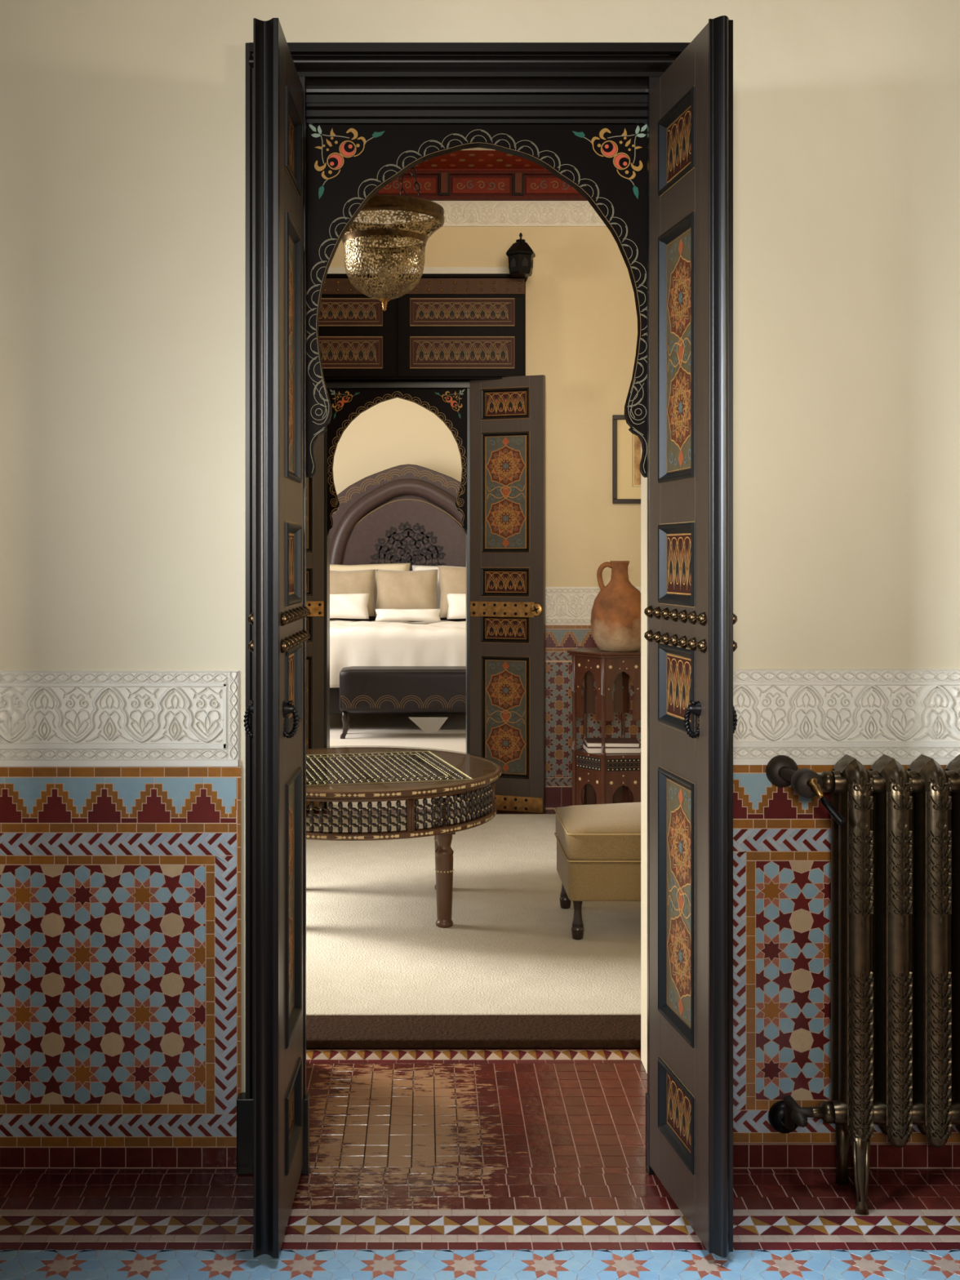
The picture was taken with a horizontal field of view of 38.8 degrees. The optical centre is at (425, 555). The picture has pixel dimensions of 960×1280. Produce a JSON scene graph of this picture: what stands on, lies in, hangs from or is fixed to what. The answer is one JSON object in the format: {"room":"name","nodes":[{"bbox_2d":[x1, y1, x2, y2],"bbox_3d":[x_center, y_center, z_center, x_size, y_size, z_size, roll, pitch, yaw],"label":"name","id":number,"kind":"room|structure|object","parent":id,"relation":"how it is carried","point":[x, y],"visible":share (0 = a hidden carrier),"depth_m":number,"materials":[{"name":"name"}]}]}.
{"room":"hallway","nodes":[
{"label":"hallway","id":0,"kind":"room"},
{"bbox_2d":[333,397,462,494],"bbox_3d":[-0.200,-0.514,14.600,6.000,4.200,0.150,0,0,0],"label":"wall","id":1,"kind":"structure","parent":0,"point":[395,432],"depth_m":14.53,"materials":[{"name":"beige paint"}]},
{"bbox_2d":[306,714,647,1074],"bbox_3d":[-0.200,1.615,9.400,6.300,0.060,10.250,0,0,0],"label":"floor","id":2,"kind":"structure","parent":0,"point":[384,731],"depth_m":11.79,"materials":[{"name":"beige carpet"}]},
{"bbox_2d":[329,464,466,714],"bbox_3d":[-0.176,0.313,13.305,2.094,2.544,2.000,0,0,0],"label":"bed","id":3,"kind":"object","parent":2,"relation":"on","point":[403,513],"visible":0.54,"depth_m":14.19,"materials":[{"name":"brown leather"}]},
{"bbox_2d":[329,563,410,611],"bbox_3d":[-0.779,0.352,14.025,1.251,0.550,0.251,0,0,3],"label":"pillow","id":4,"kind":"object","parent":3,"relation":"on","point":[393,566],"visible":0.12,"depth_m":14.02,"materials":[{"name":"beige fabric"}]},
{"bbox_2d":[329,619,466,732],"bbox_3d":[-0.176,1.126,12.984,2.160,0.988,1.550,0,0,0],"label":"duvet","id":5,"kind":"object","parent":3,"relation":"on","point":[352,642],"visible":0.51,"depth_m":12.27,"materials":[{"name":"white fabric"}]},
{"bbox_2d":[329,593,368,618],"bbox_3d":[-0.898,0.504,13.525,0.681,0.254,0.188,0,0,1],"label":"pillow","id":6,"kind":"object","parent":5,"relation":"on","point":[348,606],"visible":0.56,"depth_m":13.46,"materials":[{"name":"white fabric"}]},
{"bbox_2d":[329,568,375,616],"bbox_3d":[-0.836,0.378,13.785,0.667,0.475,0.257,0,0,2],"label":"cushion","id":7,"kind":"object","parent":5,"relation":"on","point":[361,581],"visible":0.38,"depth_m":13.72,"materials":[{"name":"beige fabric"}]},
{"bbox_2d":[375,568,438,616],"bbox_3d":[-0.187,0.377,13.745,0.636,0.474,0.256,0,0,3],"label":"cushion","id":8,"kind":"object","parent":5,"relation":"on","point":[396,589],"visible":0.82,"depth_m":13.66,"materials":[{"name":"beige fabric"}]},
{"bbox_2d":[374,608,440,621],"bbox_3d":[-0.172,0.589,13.445,0.653,0.125,0.179,0,0,-3],"label":"pillow","id":9,"kind":"object","parent":5,"relation":"on","point":[383,615],"visible":1,"depth_m":13.38,"materials":[{"name":"white fabric"}]},
{"bbox_2d":[438,565,466,617],"bbox_3d":[0.469,0.363,13.765,0.670,0.526,0.259,0,0,-7],"label":"cushion","id":10,"kind":"object","parent":5,"relation":"on","point":[452,580],"visible":0.31,"depth_m":13.68,"materials":[{"name":"beige fabric"}]},
{"bbox_2d":[446,593,466,618],"bbox_3d":[0.524,0.504,13.525,0.624,0.254,0.188,0,0,2],"label":"pillow","id":11,"kind":"object","parent":5,"relation":"on","point":[456,602],"visible":0.27,"depth_m":13.47,"materials":[{"name":"white fabric"}]},
{"bbox_2d":[412,564,440,608],"bbox_3d":[0.460,0.364,14.035,1.197,0.527,0.205,0,0,2],"label":"pillow","id":12,"kind":"object","parent":3,"relation":"on","point":[414,567],"visible":0.06,"depth_m":14.04,"materials":[{"name":"white fabric"}]},
{"bbox_2d":[339,666,466,738],"bbox_3d":[-0.120,1.286,11.934,1.250,0.603,0.421,0,0,0],"label":"bench","id":13,"kind":"object","parent":2,"relation":"on","point":[362,689],"visible":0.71,"depth_m":11.72,"materials":[{"name":"leather"}]},
{"bbox_2d":[306,813,640,1048],"bbox_3d":[-0.061,1.571,6.276,5.000,0.030,3.818,0,0,0],"label":"area rug","id":14,"kind":"object","parent":2,"relation":"on","point":[509,971],"visible":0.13,"depth_m":5.38,"materials":[{"name":"beige carpet"}]},
{"bbox_2d":[306,746,501,928],"bbox_3d":[-0.300,1.242,6.020,1.274,0.628,1.271,0,0,-21],"label":"coffee table","id":15,"kind":"object","parent":14,"relation":"on","point":[349,775],"visible":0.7,"depth_m":5.67,"materials":[{"name":"brown wood"}]},
{"bbox_2d":[554,802,640,939],"bbox_3d":[0.968,1.306,5.760,0.795,0.499,0.575,0,0,0],"label":"ottoman","id":16,"kind":"object","parent":14,"relation":"on","point":[598,846],"visible":0.41,"depth_m":5.48,"materials":[{"name":"beige leather"}]},
{"bbox_2d":[555,802,640,860],"bbox_3d":[0.968,1.148,5.760,0.788,0.183,0.568,0,0,0],"label":"cushion","id":17,"kind":"object","parent":16,"relation":"on","point":[611,831],"depth_m":5.51,"materials":[{"name":"leather"}]},
{"bbox_2d":[566,647,640,805],"bbox_3d":[1.093,1.052,7.900,0.550,1.006,0.515,0,0,0],"label":"side table","id":18,"kind":"object","parent":14,"relation":"on","point":[611,775],"visible":0.73,"depth_m":7.73,"materials":[{"name":"red wood"}]},
{"bbox_2d":[578,748,639,755],"bbox_3d":[1.093,1.143,7.900,0.447,0.015,0.418,0,0,0],"label":"shelf","id":19,"kind":"object","parent":18,"relation":"attached to","point":[581,752],"depth_m":7.79,"materials":[{"name":"white wood"}]},
{"bbox_2d":[582,742,640,753],"bbox_3d":[1.083,1.118,7.900,0.310,0.034,0.220,0,0,-1],"label":"book","id":20,"kind":"object","parent":18,"relation":"on","point":[588,749],"visible":0.59,"depth_m":7.79,"materials":[{"name":"white paper"}]},
{"bbox_2d":[584,737,639,747],"bbox_3d":[1.083,1.087,7.900,0.300,0.026,0.210,0,0,3],"label":"book","id":21,"kind":"object","parent":20,"relation":"on","point":[589,742],"visible":1,"depth_m":7.81,"materials":[{"name":"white paper"}]},
{"bbox_2d":[591,560,640,651],"bbox_3d":[1.124,0.290,7.860,0.334,0.518,0.334,0,0,0],"label":"jug","id":22,"kind":"object","parent":18,"relation":"on","point":[615,613],"visible":0.94,"depth_m":7.74,"materials":[{"name":"brown ceramic"}]},
{"bbox_2d":[462,147,494,150],"bbox_3d":[-0.200,-2.538,6.388,6.300,0.153,4.225,0,0,0],"label":"ceiling","id":23,"kind":"structure","parent":0,"point":[473,148],"depth_m":8.23,"materials":[{"name":"beige paint"}]},
{"bbox_2d":[341,167,444,311],"bbox_3d":[-0.165,-1.725,5.500,0.487,1.473,0.487,0,0,0],"label":"hanging lantern","id":24,"kind":"object","parent":23,"relation":"hanging from","point":[420,230],"visible":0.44,"depth_m":5.37,"materials":[{"name":"gold metal"}]},
{"bbox_2d":[0,0,959,1092],"bbox_3d":[0.200,-0.450,3.900,5.600,4.070,0.750,0,0,0],"label":"wall","id":25,"kind":"structure","parent":0,"point":[122,122],"depth_m":3.52,"materials":[{"name":"beige paint"}]},
{"bbox_2d":[0,1146,236,1168],"bbox_3d":[-0.989,1.558,3.520,1.023,0.056,0.009,0,0,0],"label":"baseboard","id":26,"kind":"structure","parent":25,"relation":"attached to","point":[10,1157],"depth_m":3.52,"materials":[{"name":"tile"}]},
{"bbox_2d":[0,671,239,766],"bbox_3d":[-0.993,0.422,3.518,1.019,0.248,0.015,0,0,0],"label":"trim","id":27,"kind":"structure","parent":25,"relation":"attached to","point":[48,718],"depth_m":3.52,"materials":[{"name":"paint"}]},
{"bbox_2d":[0,766,241,1146],"bbox_3d":[-0.988,1.038,3.520,1.024,0.984,0.010,0,0,0],"label":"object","id":28,"kind":"structure","parent":25,"relation":"attached to","point":[121,886],"depth_m":3.52,"materials":[{"name":"multicoloured tile"}]},
{"bbox_2d":[243,17,310,1257],"bbox_3d":[-0.347,0.183,3.248,0.129,2.753,0.460,0,0,2],"label":"door","id":29,"kind":"structure","parent":25,"relation":"in","point":[276,707],"depth_m":3.04,"materials":[{"name":"paint"}]},
{"bbox_2d":[236,42,690,1174],"bbox_3d":[0.133,0.137,3.549,1.232,2.898,0.152,0,0,0],"label":"trim","id":30,"kind":"structure","parent":25,"relation":"attached to","point":[354,146],"depth_m":3.52,"materials":[{"name":"black paint"}]},
{"bbox_2d":[306,1049,647,1167],"bbox_3d":[0.134,1.615,3.944,1.090,0.061,0.838,0,0,0],"label":"floor","id":31,"kind":"structure","parent":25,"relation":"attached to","point":[368,1108],"depth_m":3.92,"materials":[{"name":"tile"}]},
{"bbox_2d":[644,15,737,1257],"bbox_3d":[0.633,0.180,3.250,0.129,2.759,0.466,0,0,-8],"label":"door","id":32,"kind":"structure","parent":25,"relation":"in","point":[693,715],"depth_m":3.17,"materials":[{"name":"paint"}]},
{"bbox_2d":[733,764,959,1142],"bbox_3d":[1.463,1.028,3.520,1.376,0.984,0.010,0,0,0],"label":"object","id":33,"kind":"structure","parent":25,"relation":"attached to","point":[782,837],"depth_m":3.52,"materials":[{"name":"multicoloured tile"}]},
{"bbox_2d":[733,669,959,764],"bbox_3d":[1.459,0.418,3.518,1.386,0.248,0.015,0,0,0],"label":"trim","id":34,"kind":"structure","parent":25,"relation":"attached to","point":[808,717],"depth_m":3.52,"materials":[{"name":"paint"}]},
{"bbox_2d":[733,1142,959,1168],"bbox_3d":[1.461,1.554,3.520,1.378,0.063,0.009,0,0,0],"label":"baseboard","id":35,"kind":"structure","parent":25,"relation":"attached to","point":[745,1155],"depth_m":3.52,"materials":[{"name":"tile"}]},
{"bbox_2d":[0,1167,959,1279],"bbox_3d":[0.200,1.615,1.150,5.900,0.061,4.750,0,0,0],"label":"floor","id":36,"kind":"structure","parent":0,"point":[344,1223],"depth_m":3.22,"materials":[{"name":"tile"}]},
{"bbox_2d":[765,754,959,1214],"bbox_3d":[1.219,1.043,3.356,0.708,1.092,0.271,0,0,6],"label":"radiator","id":37,"kind":"object","parent":36,"relation":"on","point":[895,830],"visible":1,"depth_m":3.29,"materials":[{"name":"brown metal"}]},
{"bbox_2d":[329,226,640,586],"bbox_3d":[-0.200,-0.514,8.600,6.000,4.200,0.200,0,0,0],"label":"wall","id":38,"kind":"structure","parent":0,"point":[581,318],"depth_m":8.50,"materials":[{"name":"paint"}]},
{"bbox_2d":[306,433,324,808],"bbox_3d":[-0.854,0.234,8.367,0.474,2.667,0.063,0,0,-20],"label":"door","id":39,"kind":"structure","parent":38,"relation":"in","point":[314,485],"depth_m":8.42,"materials":[{"name":"brown paint"}]},
{"bbox_2d":[322,381,470,810],"bbox_3d":[-0.175,0.252,8.572,0.970,2.668,0.255,0,0,0],"label":"trim","id":40,"kind":"structure","parent":38,"relation":"attached to","point":[450,401],"depth_m":8.47,"materials":[{"name":"black paint"}]},
{"bbox_2d":[327,266,509,273],"bbox_3d":[-1.315,-1.774,8.490,3.770,0.050,0.020,0,0,0],"label":"trim","id":41,"kind":"structure","parent":38,"relation":"attached to","point":[331,269],"depth_m":8.48,"materials":[{"name":"paint"}]},
{"bbox_2d":[318,273,528,381],"bbox_3d":[-0.178,-1.409,8.421,1.620,0.645,0.151,0,0,0],"label":"upper cabinet","id":42,"kind":"object","parent":38,"relation":"attached to","point":[449,326],"visible":0.78,"depth_m":8.35,"materials":[{"name":"brown wood"}]},
{"bbox_2d":[353,200,605,226],"bbox_3d":[-0.200,-2.135,8.492,6.000,0.158,0.016,0,0,0],"label":"trim","id":43,"kind":"structure","parent":38,"relation":"attached to","point":[456,213],"depth_m":8.49,"materials":[{"name":"paint"}]},
{"bbox_2d":[374,150,587,200],"bbox_3d":[-0.200,-2.338,8.380,6.000,0.247,0.240,0,0,0],"label":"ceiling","id":44,"kind":"structure","parent":38,"relation":"attached to","point":[460,175],"depth_m":8.46,"materials":[{"name":"red paint"}]},
{"bbox_2d":[470,374,545,813],"bbox_3d":[0.502,0.234,8.367,0.474,2.667,0.063,0,0,20],"label":"door","id":45,"kind":"structure","parent":38,"relation":"in","point":[508,414],"depth_m":8.36,"materials":[{"name":"brown paint"}]},
{"bbox_2d":[506,232,535,277],"bbox_3d":[0.581,-1.836,8.343,0.185,0.261,0.314,0,0,0],"label":"wall lantern","id":46,"kind":"object","parent":38,"relation":"attached to","point":[520,255],"visible":1,"depth_m":8.22,"materials":[{"name":"black metal"}]},
{"bbox_2d":[545,625,640,809],"bbox_3d":[1.360,1.010,8.495,1.280,1.152,0.009,0,0,0],"label":"trim","id":47,"kind":"structure","parent":38,"relation":"attached to","point":[559,639],"depth_m":8.49,"materials":[{"name":"multicoloured tile"}]},
{"bbox_2d":[545,586,640,625],"bbox_3d":[1.358,0.315,8.493,1.284,0.238,0.013,0,0,0],"label":"trim","id":48,"kind":"structure","parent":38,"relation":"attached to","point":[564,606],"depth_m":8.49,"materials":[{"name":"paint"}]},
{"bbox_2d":[612,414,640,503],"bbox_3d":[1.399,-0.601,8.489,0.460,0.552,0.022,0,0,0],"label":"framed picture","id":49,"kind":"object","parent":38,"relation":"attached to","point":[626,446],"visible":0.48,"depth_m":8.49,"materials":[{"name":"black"}]},
{"bbox_2d":[634,434,640,484],"bbox_3d":[1.399,-0.603,8.491,0.213,0.347,0.002,0,0,0],"label":"print","id":50,"kind":"object","parent":49,"relation":"attached to","point":[637,441],"depth_m":8.49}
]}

